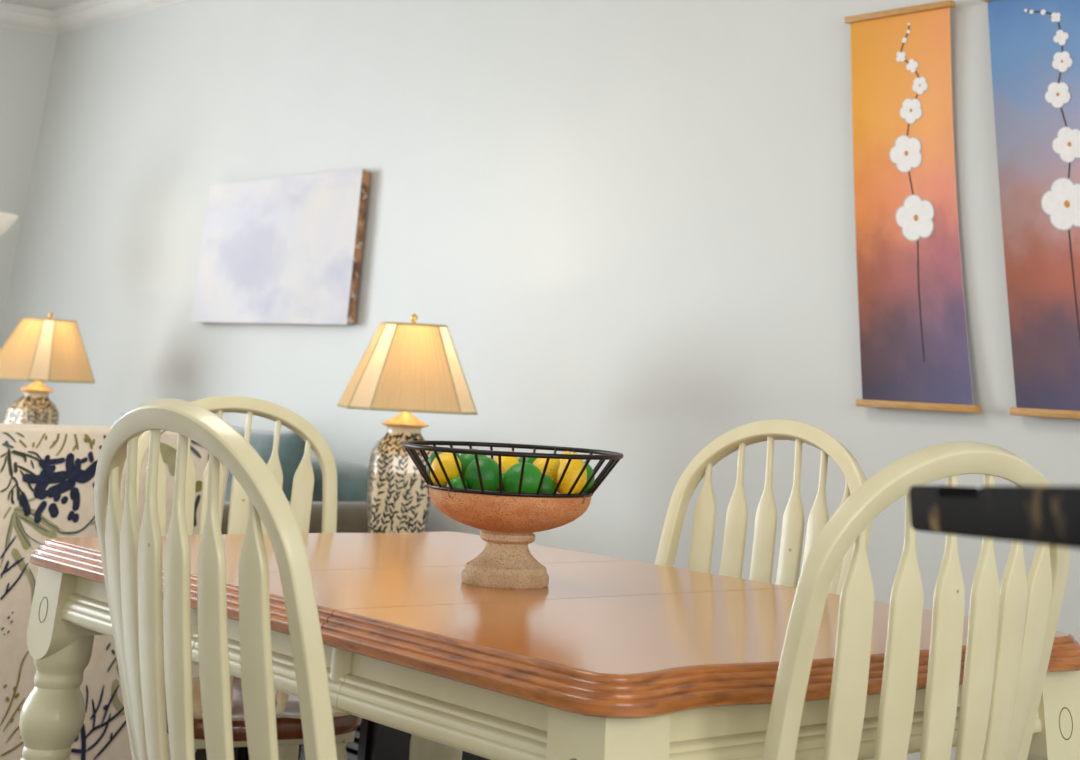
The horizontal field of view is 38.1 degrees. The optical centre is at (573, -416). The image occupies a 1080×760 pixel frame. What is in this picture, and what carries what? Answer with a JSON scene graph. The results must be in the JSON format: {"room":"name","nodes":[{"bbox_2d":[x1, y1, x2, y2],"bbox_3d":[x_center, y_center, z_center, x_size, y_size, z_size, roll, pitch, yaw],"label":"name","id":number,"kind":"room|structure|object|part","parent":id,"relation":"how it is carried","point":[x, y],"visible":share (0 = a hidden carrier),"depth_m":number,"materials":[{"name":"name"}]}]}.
{"room":"dining room","nodes":[
{"label":"dining room","id":0,"kind":"room"},
{"bbox_2d":[0,26,57,331],"bbox_3d":[-5.313,2.405,5.871,6.600,2.660,0.100,24,-34,-34],"label":"wall","id":1,"kind":"structure","parent":0,"point":[26,57],"depth_m":8.00,"materials":[{"name":"paint"}]},
{"bbox_2d":[0,2,56,35],"bbox_3d":[-5.188,1.237,6.387,6.600,0.100,0.094,24,-34,-34],"label":"trim","id":2,"kind":"structure","parent":1,"relation":"attached to","point":[11,15],"depth_m":8.13,"materials":[{"name":"white paint"}]},
{"bbox_2d":[0,0,88,10],"bbox_3d":[-2.133,-0.289,3.284,6.700,0.080,9.520,24,-34,-34],"label":"ceiling","id":3,"kind":"structure","parent":0,"point":[50,5],"depth_m":8.02,"materials":[{"name":"paint"}]},
{"bbox_2d":[0,0,1079,759],"bbox_3d":[0.295,2.020,4.526,0.100,2.660,9.520,24,-34,-34],"label":"wall","id":4,"kind":"structure","parent":0,"point":[629,225],"depth_m":4.91,"materials":[{"name":"paint"}]},
{"bbox_2d":[52,0,185,35],"bbox_3d":[0.316,0.834,5.020,0.094,0.100,9.420,24,-34,-34],"label":"trim","id":5,"kind":"structure","parent":4,"relation":"attached to","point":[90,13],"depth_m":7.87,"materials":[{"name":"white paint"}]},
{"bbox_2d":[191,169,369,324],"bbox_3d":[-1.134,2.551,5.994,0.049,0.515,1.126,24,-34,-34],"label":"picture","id":6,"kind":"object","parent":4,"relation":"attached to","point":[283,250],"visible":1,"depth_m":5.92,"materials":[{"name":"paint"}]},
{"bbox_2d":[844,0,980,412],"bbox_3d":[0.846,1.550,3.941,0.040,0.942,0.354,24,-34,-34],"label":"scroll","id":7,"kind":"object","parent":4,"relation":"hanging from","point":[914,350],"visible":1,"depth_m":3.92,"materials":[{"name":"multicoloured fabric"}]},
{"bbox_3d":[0.862,1.135,4.146,0.022,0.016,0.354,24,-34,-34],"label":"rod","id":8,"kind":"part","parent":7,"relation":"part of","materials":[{"name":"brown wood"}]},
{"bbox_3d":[0.817,1.958,3.725,0.022,0.016,0.354,24,-34,-34],"label":"rod","id":9,"kind":"part","parent":7,"relation":"part of","materials":[{"name":"brown wood"}]},
{"bbox_2d":[981,0,1079,418],"bbox_3d":[1.138,1.408,3.633,0.040,0.942,0.354,24,-34,-34],"label":"scroll","id":10,"kind":"object","parent":4,"relation":"hanging from","point":[1035,44],"visible":1,"depth_m":3.66,"materials":[{"name":"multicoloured fabric"}]},
{"bbox_3d":[1.109,1.817,3.417,0.022,0.016,0.354,24,-34,-34],"label":"rod","id":11,"kind":"part","parent":10,"relation":"part of","materials":[{"name":"brown wood"}]},
{"bbox_3d":[-2.265,2.147,2.036,6.700,0.080,9.520,24,-34,-34],"label":"floor","id":12,"kind":"structure","parent":0,"visible":0},
{"bbox_2d":[0,212,18,235],"bbox_3d":[-2.640,3.407,6.364,0.410,1.586,0.410,24,-34,-34],"label":"floor lamp","id":13,"kind":"object","parent":12,"relation":"on","point":[7,220],"visible":1,"depth_m":6.67,"materials":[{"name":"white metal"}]},
{"bbox_2d":[0,423,227,759],"bbox_3d":[-1.476,2.582,3.877,0.840,0.899,0.804,24,-34,-34],"label":"armchair","id":14,"kind":"object","parent":12,"relation":"on","point":[47,471],"visible":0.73,"depth_m":3.67,"materials":[{"name":"beige fabric"}]},
{"bbox_2d":[94,398,336,759],"bbox_3d":[-0.313,1.570,1.899,0.611,1.013,0.496,24,-34,-34],"label":"dining chair","id":15,"kind":"object","parent":12,"relation":"on","point":[142,607],"visible":1,"depth_m":1.84,"materials":[{"name":"beige wood"}]},
{"bbox_2d":[123,396,362,759],"bbox_3d":[-0.681,2.221,3.185,0.486,0.992,0.598,15,-30,-23],"label":"dining chair","id":16,"kind":"object","parent":12,"relation":"on","point":[287,707],"visible":0.31,"depth_m":3.51,"materials":[{"name":"beige wood"}]},
{"bbox_3d":[-0.652,2.233,3.111,0.427,0.040,0.462,15,-30,-23],"label":"seat","id":17,"kind":"part","parent":16,"relation":"part of","materials":[{"name":"brown wood"}]},
{"bbox_3d":[-0.602,2.545,3.201,0.048,0.439,0.128,5,-27,-4],"label":"leg","id":18,"kind":"part","parent":16,"relation":"part of","materials":[{"name":"beige paint"}]},
{"bbox_3d":[-0.446,2.423,2.947,0.101,0.438,0.047,-11,-30,25],"label":"leg","id":19,"kind":"part","parent":16,"relation":"part of","materials":[{"name":"beige paint"}]},
{"bbox_2d":[195,456,368,759],"bbox_3d":[-1.330,3.243,5.037,0.890,0.795,1.720,24,-34,-34],"label":"sofa","id":20,"kind":"object","parent":12,"relation":"on","point":[352,478],"visible":0.02,"depth_m":4.74,"materials":[{"name":"green fabric"}]},
{"bbox_2d":[111,413,123,425],"bbox_3d":[-1.585,3.136,5.484,0.184,0.392,0.420,20,-32,-30],"label":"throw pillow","id":21,"kind":"object","parent":20,"relation":"on","point":[122,414],"visible":0.02,"depth_m":5.68,"materials":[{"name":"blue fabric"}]},
{"bbox_2d":[224,426,305,501],"bbox_3d":[-1.052,2.880,4.930,0.562,0.405,0.190,-22,-36,39],"label":"throw pillow","id":22,"kind":"object","parent":20,"relation":"on","point":[291,449],"visible":0.15,"depth_m":4.84,"materials":[{"name":"teal fabric"}]},
{"bbox_3d":[-0.826,2.915,4.547,0.860,0.420,0.180,24,-34,-34],"label":"arm","id":23,"kind":"part","parent":20,"relation":"part of","materials":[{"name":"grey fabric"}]},
{"bbox_3d":[-1.089,3.208,5.274,0.280,0.495,1.390,24,-34,-34],"label":"backrest","id":24,"kind":"part","parent":20,"relation":"part of","materials":[{"name":"teal fabric"}]},
{"bbox_2d":[237,718,489,759],"bbox_3d":[-0.541,2.921,4.073,0.400,0.565,0.660,24,-34,-34],"label":"end table","id":25,"kind":"object","parent":12,"relation":"on","point":[372,740],"visible":0.03,"depth_m":3.78,"materials":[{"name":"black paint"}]},
{"bbox_3d":[-0.770,2.883,4.083,0.020,0.440,0.280,24,-34,-34],"label":"louvre door","id":26,"kind":"part","parent":25,"relation":"part of","materials":[{"name":"black paint"}]},
{"bbox_3d":[-0.582,2.791,3.885,0.020,0.440,0.280,24,-34,-34],"label":"louvre door","id":27,"kind":"part","parent":25,"relation":"part of","materials":[{"name":"black paint"}]},
{"bbox_2d":[337,314,477,532],"bbox_3d":[-0.473,2.382,4.342,0.363,0.645,0.363,9,-28,-11],"label":"table lamp","id":28,"kind":"object","parent":25,"relation":"on","point":[405,368],"visible":0.71,"depth_m":4.28,"materials":[{"name":"beige fabric"}]},
{"bbox_3d":[-0.593,2.197,4.402,0.097,0.215,0.248,9,-28,-11],"label":"shade panel","id":29,"kind":"part","parent":28,"relation":"part of","materials":[{"name":"fabric"}]},
{"bbox_3d":[-0.546,2.151,4.309,0.076,0.213,0.112,-13,-31,29],"label":"shade panel","id":30,"kind":"part","parent":28,"relation":"part of","materials":[{"name":"fabric"}]},
{"bbox_3d":[-0.433,2.159,4.312,0.248,0.215,0.097,9,-28,-11],"label":"shade panel","id":31,"kind":"part","parent":28,"relation":"part of","materials":[{"name":"fabric"}]},
{"bbox_3d":[-0.330,2.185,4.351,0.112,0.213,0.076,-13,-31,29],"label":"shade panel","id":32,"kind":"part","parent":28,"relation":"part of","materials":[{"name":"fabric"}]},
{"bbox_2d":[19,532,1079,759],"bbox_3d":[-0.125,1.964,2.376,0.984,0.760,1.593,24,-34,-34],"label":"dining table","id":33,"kind":"object","parent":12,"relation":"on","point":[613,658],"visible":0.78,"depth_m":2.12,"materials":[{"name":"brown wood"}]},
{"bbox_3d":[-0.906,2.075,2.633,0.109,0.722,0.109,24,-34,-34],"label":"leg","id":34,"kind":"part","parent":33,"relation":"part of","materials":[{"name":"beige paint"}]},
{"bbox_3d":[-0.733,1.707,2.564,0.020,0.038,0.473,24,-34,-34],"label":"apron rail","id":35,"kind":"part","parent":33,"relation":"part of","materials":[{"name":"beige paint"}]},
{"bbox_3d":[-0.593,1.628,2.429,0.013,0.082,0.040,24,-34,-34],"label":"joint post","id":36,"kind":"part","parent":33,"relation":"part of","materials":[{"name":"beige paint"}]},
{"bbox_3d":[-0.445,1.567,2.261,0.020,0.038,0.406,24,-34,-34],"label":"apron rail","id":37,"kind":"part","parent":33,"relation":"part of","materials":[{"name":"beige paint"}]},
{"bbox_3d":[-0.325,1.497,2.147,0.013,0.082,0.040,24,-34,-34],"label":"joint post","id":38,"kind":"part","parent":33,"relation":"part of","materials":[{"name":"beige paint"}]},
{"bbox_3d":[-0.276,2.351,3.104,0.109,0.722,0.109,24,-34,-34],"label":"leg","id":39,"kind":"part","parent":33,"relation":"part of","materials":[{"name":"beige paint"}]},
{"bbox_3d":[-0.164,1.431,1.965,0.020,0.038,0.453,24,-34,-34],"label":"apron rail","id":40,"kind":"part","parent":33,"relation":"part of","materials":[{"name":"beige paint"}]},
{"bbox_2d":[402,441,623,588],"bbox_3d":[-0.106,1.525,2.563,0.370,0.193,0.370,24,-34,-34],"label":"fruit bowl","id":41,"kind":"object","parent":33,"relation":"on","point":[508,521],"visible":0.93,"depth_m":2.49,"materials":[{"name":"stone"}]},
{"bbox_2d":[426,452,459,481],"bbox_3d":[-0.217,1.476,2.615,0.059,0.055,0.055,24,-34,-34],"label":"lime","id":42,"kind":"object","parent":41,"relation":"on","point":[432,457],"visible":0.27,"depth_m":2.61,"materials":[{"name":"green food"}]},
{"bbox_2d":[430,452,461,486],"bbox_3d":[-0.209,1.449,2.555,0.051,0.053,0.056,24,-34,-34],"label":"lemon","id":43,"kind":"object","parent":41,"relation":"on","point":[447,459],"visible":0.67,"depth_m":2.54,"materials":[{"name":"yellow food"}]},
{"bbox_2d":[447,477,467,487],"bbox_3d":[-0.188,1.454,2.515,0.034,0.031,0.031,24,-34,-34],"label":"lime","id":44,"kind":"object","parent":41,"relation":"on","point":[456,482],"visible":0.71,"depth_m":2.51,"materials":[{"name":"green food"}]},
{"bbox_2d":[459,449,486,478],"bbox_3d":[-0.170,1.475,2.611,0.057,0.053,0.053,24,-34,-34],"label":"lime","id":45,"kind":"object","parent":41,"relation":"on","point":[465,459],"visible":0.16,"depth_m":2.60,"materials":[{"name":"green food"}]},
{"bbox_2d":[464,457,498,490],"bbox_3d":[-0.147,1.447,2.534,0.058,0.057,0.060,24,-34,-34],"label":"lime","id":46,"kind":"object","parent":41,"relation":"on","point":[489,468],"visible":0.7,"depth_m":2.52,"materials":[{"name":"green food"}]},
{"bbox_2d":[497,473,505,491],"bbox_3d":[-0.116,1.475,2.559,0.037,0.034,0.034,24,-34,-34],"label":"lime","id":47,"kind":"object","parent":41,"relation":"on","point":[503,474],"visible":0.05,"depth_m":2.54,"materials":[{"name":"green food"}]},
{"bbox_2d":[493,451,518,472],"bbox_3d":[-0.116,1.486,2.616,0.054,0.062,0.053,24,-34,-34],"label":"lemon","id":48,"kind":"object","parent":41,"relation":"on","point":[506,462],"visible":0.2,"depth_m":2.61,"materials":[{"name":"yellow food"}]},
{"bbox_3d":[-0.106,1.521,2.565,0.269,0.059,0.269,24,-34,-34],"label":"stone dish","id":49,"kind":"part","parent":41,"relation":"part of","materials":[{"name":"stone"}]},
{"bbox_2d":[503,462,543,492],"bbox_3d":[-0.081,1.444,2.517,0.059,0.053,0.059,24,-34,-34],"label":"lime","id":50,"kind":"object","parent":41,"relation":"on","point":[532,474],"visible":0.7,"depth_m":2.50,"materials":[{"name":"green food"}]},
{"bbox_2d":[518,457,536,463],"bbox_3d":[-0.074,1.500,2.649,0.054,0.049,0.049,24,-34,-34],"label":"lime","id":51,"kind":"object","parent":41,"relation":"on","point":[528,460],"visible":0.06,"depth_m":2.64,"materials":[{"name":"green food"}]},
{"bbox_2d":[533,458,559,483],"bbox_3d":[-0.048,1.479,2.602,0.052,0.052,0.049,24,-34,-34],"label":"lemon","id":52,"kind":"object","parent":41,"relation":"on","point":[553,465],"visible":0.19,"depth_m":2.59,"materials":[{"name":"yellow food"}]},
{"bbox_2d":[539,474,554,492],"bbox_3d":[-0.050,1.469,2.542,0.041,0.037,0.037,24,-34,-34],"label":"lime","id":53,"kind":"object","parent":41,"relation":"on","point":[548,486],"visible":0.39,"depth_m":2.53,"materials":[{"name":"green food"}]},
{"bbox_2d":[555,451,571,492],"bbox_3d":[-0.016,1.501,2.642,0.052,0.062,0.051,24,-34,-34],"label":"lemon","id":54,"kind":"object","parent":41,"relation":"on","point":[566,452],"visible":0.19,"depth_m":2.64,"materials":[{"name":"yellow food"}]},
{"bbox_2d":[557,453,586,493],"bbox_3d":[-0.003,1.454,2.548,0.049,0.068,0.049,24,-34,-34],"label":"lemon","id":55,"kind":"object","parent":41,"relation":"on","point":[576,465],"visible":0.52,"depth_m":2.53,"materials":[{"name":"yellow food"}]},
{"bbox_2d":[583,462,594,492],"bbox_3d":[0.010,1.484,2.595,0.052,0.049,0.050,24,-34,-34],"label":"lime","id":56,"kind":"object","parent":41,"relation":"on","point":[589,469],"visible":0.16,"depth_m":2.58,"materials":[{"name":"green food"}]},
{"bbox_3d":[0.024,1.623,1.654,0.109,0.722,0.109,24,-34,-34],"label":"leg","id":57,"kind":"part","parent":33,"relation":"part of","materials":[{"name":"beige paint"}]},
{"bbox_3d":[0.372,1.479,2.002,0.745,0.038,0.020,24,-34,-34],"label":"apron rail","id":58,"kind":"part","parent":33,"relation":"part of","materials":[{"name":"beige paint"}]},
{"bbox_3d":[0.654,1.899,2.125,0.109,0.722,0.109,24,-34,-34],"label":"leg","id":59,"kind":"part","parent":33,"relation":"part of","materials":[{"name":"beige paint"}]},
{"bbox_2d":[655,419,871,594],"bbox_3d":[0.165,1.970,2.628,0.611,1.013,0.496,23,-33,-34],"label":"dining chair","id":60,"kind":"object","parent":12,"relation":"on","point":[763,548],"visible":0.39,"depth_m":2.97,"materials":[{"name":"beige wood"}]},
{"bbox_2d":[762,442,1069,759],"bbox_3d":[0.293,1.625,1.942,0.496,1.013,0.611,23,-33,-33],"label":"dining chair","id":61,"kind":"object","parent":12,"relation":"on","point":[1012,625],"visible":0.87,"depth_m":1.86,"materials":[{"name":"beige wood"}]},
{"bbox_2d":[909,486,1079,548],"bbox_3d":[0.290,0.938,0.625,0.259,1.031,0.676,-3,-28,11],"label":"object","id":62,"kind":"object","parent":12,"relation":"on","point":[1042,515],"visible":1,"depth_m":0.93,"materials":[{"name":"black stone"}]},
{"bbox_3d":[-2.147,3.749,5.859,0.400,0.565,0.660,24,-34,-34],"label":"end table","id":63,"kind":"object","parent":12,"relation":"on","visible":0},
{"bbox_2d":[0,312,94,424],"bbox_3d":[-2.118,3.211,6.135,0.363,0.645,0.362,-11,-30,26],"label":"table lamp","id":64,"kind":"object","parent":63,"relation":"on","point":[39,350],"visible":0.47,"depth_m":6.11,"materials":[{"name":"beige fabric"}]},
{"bbox_3d":[-2.171,2.990,6.117,0.248,0.215,0.097,-11,-30,26],"label":"shade panel","id":65,"kind":"part","parent":64,"relation":"part of","materials":[{"name":"fabric"}]},
{"bbox_3d":[-2.064,2.979,6.084,0.076,0.213,0.112,10,-28,-14],"label":"shade panel","id":66,"kind":"part","parent":64,"relation":"part of","materials":[{"name":"fabric"}]},
{"bbox_3d":[-1.993,3.022,6.162,0.097,0.215,0.248,-11,-30,26],"label":"shade panel","id":67,"kind":"part","parent":64,"relation":"part of","materials":[{"name":"fabric"}]}
]}

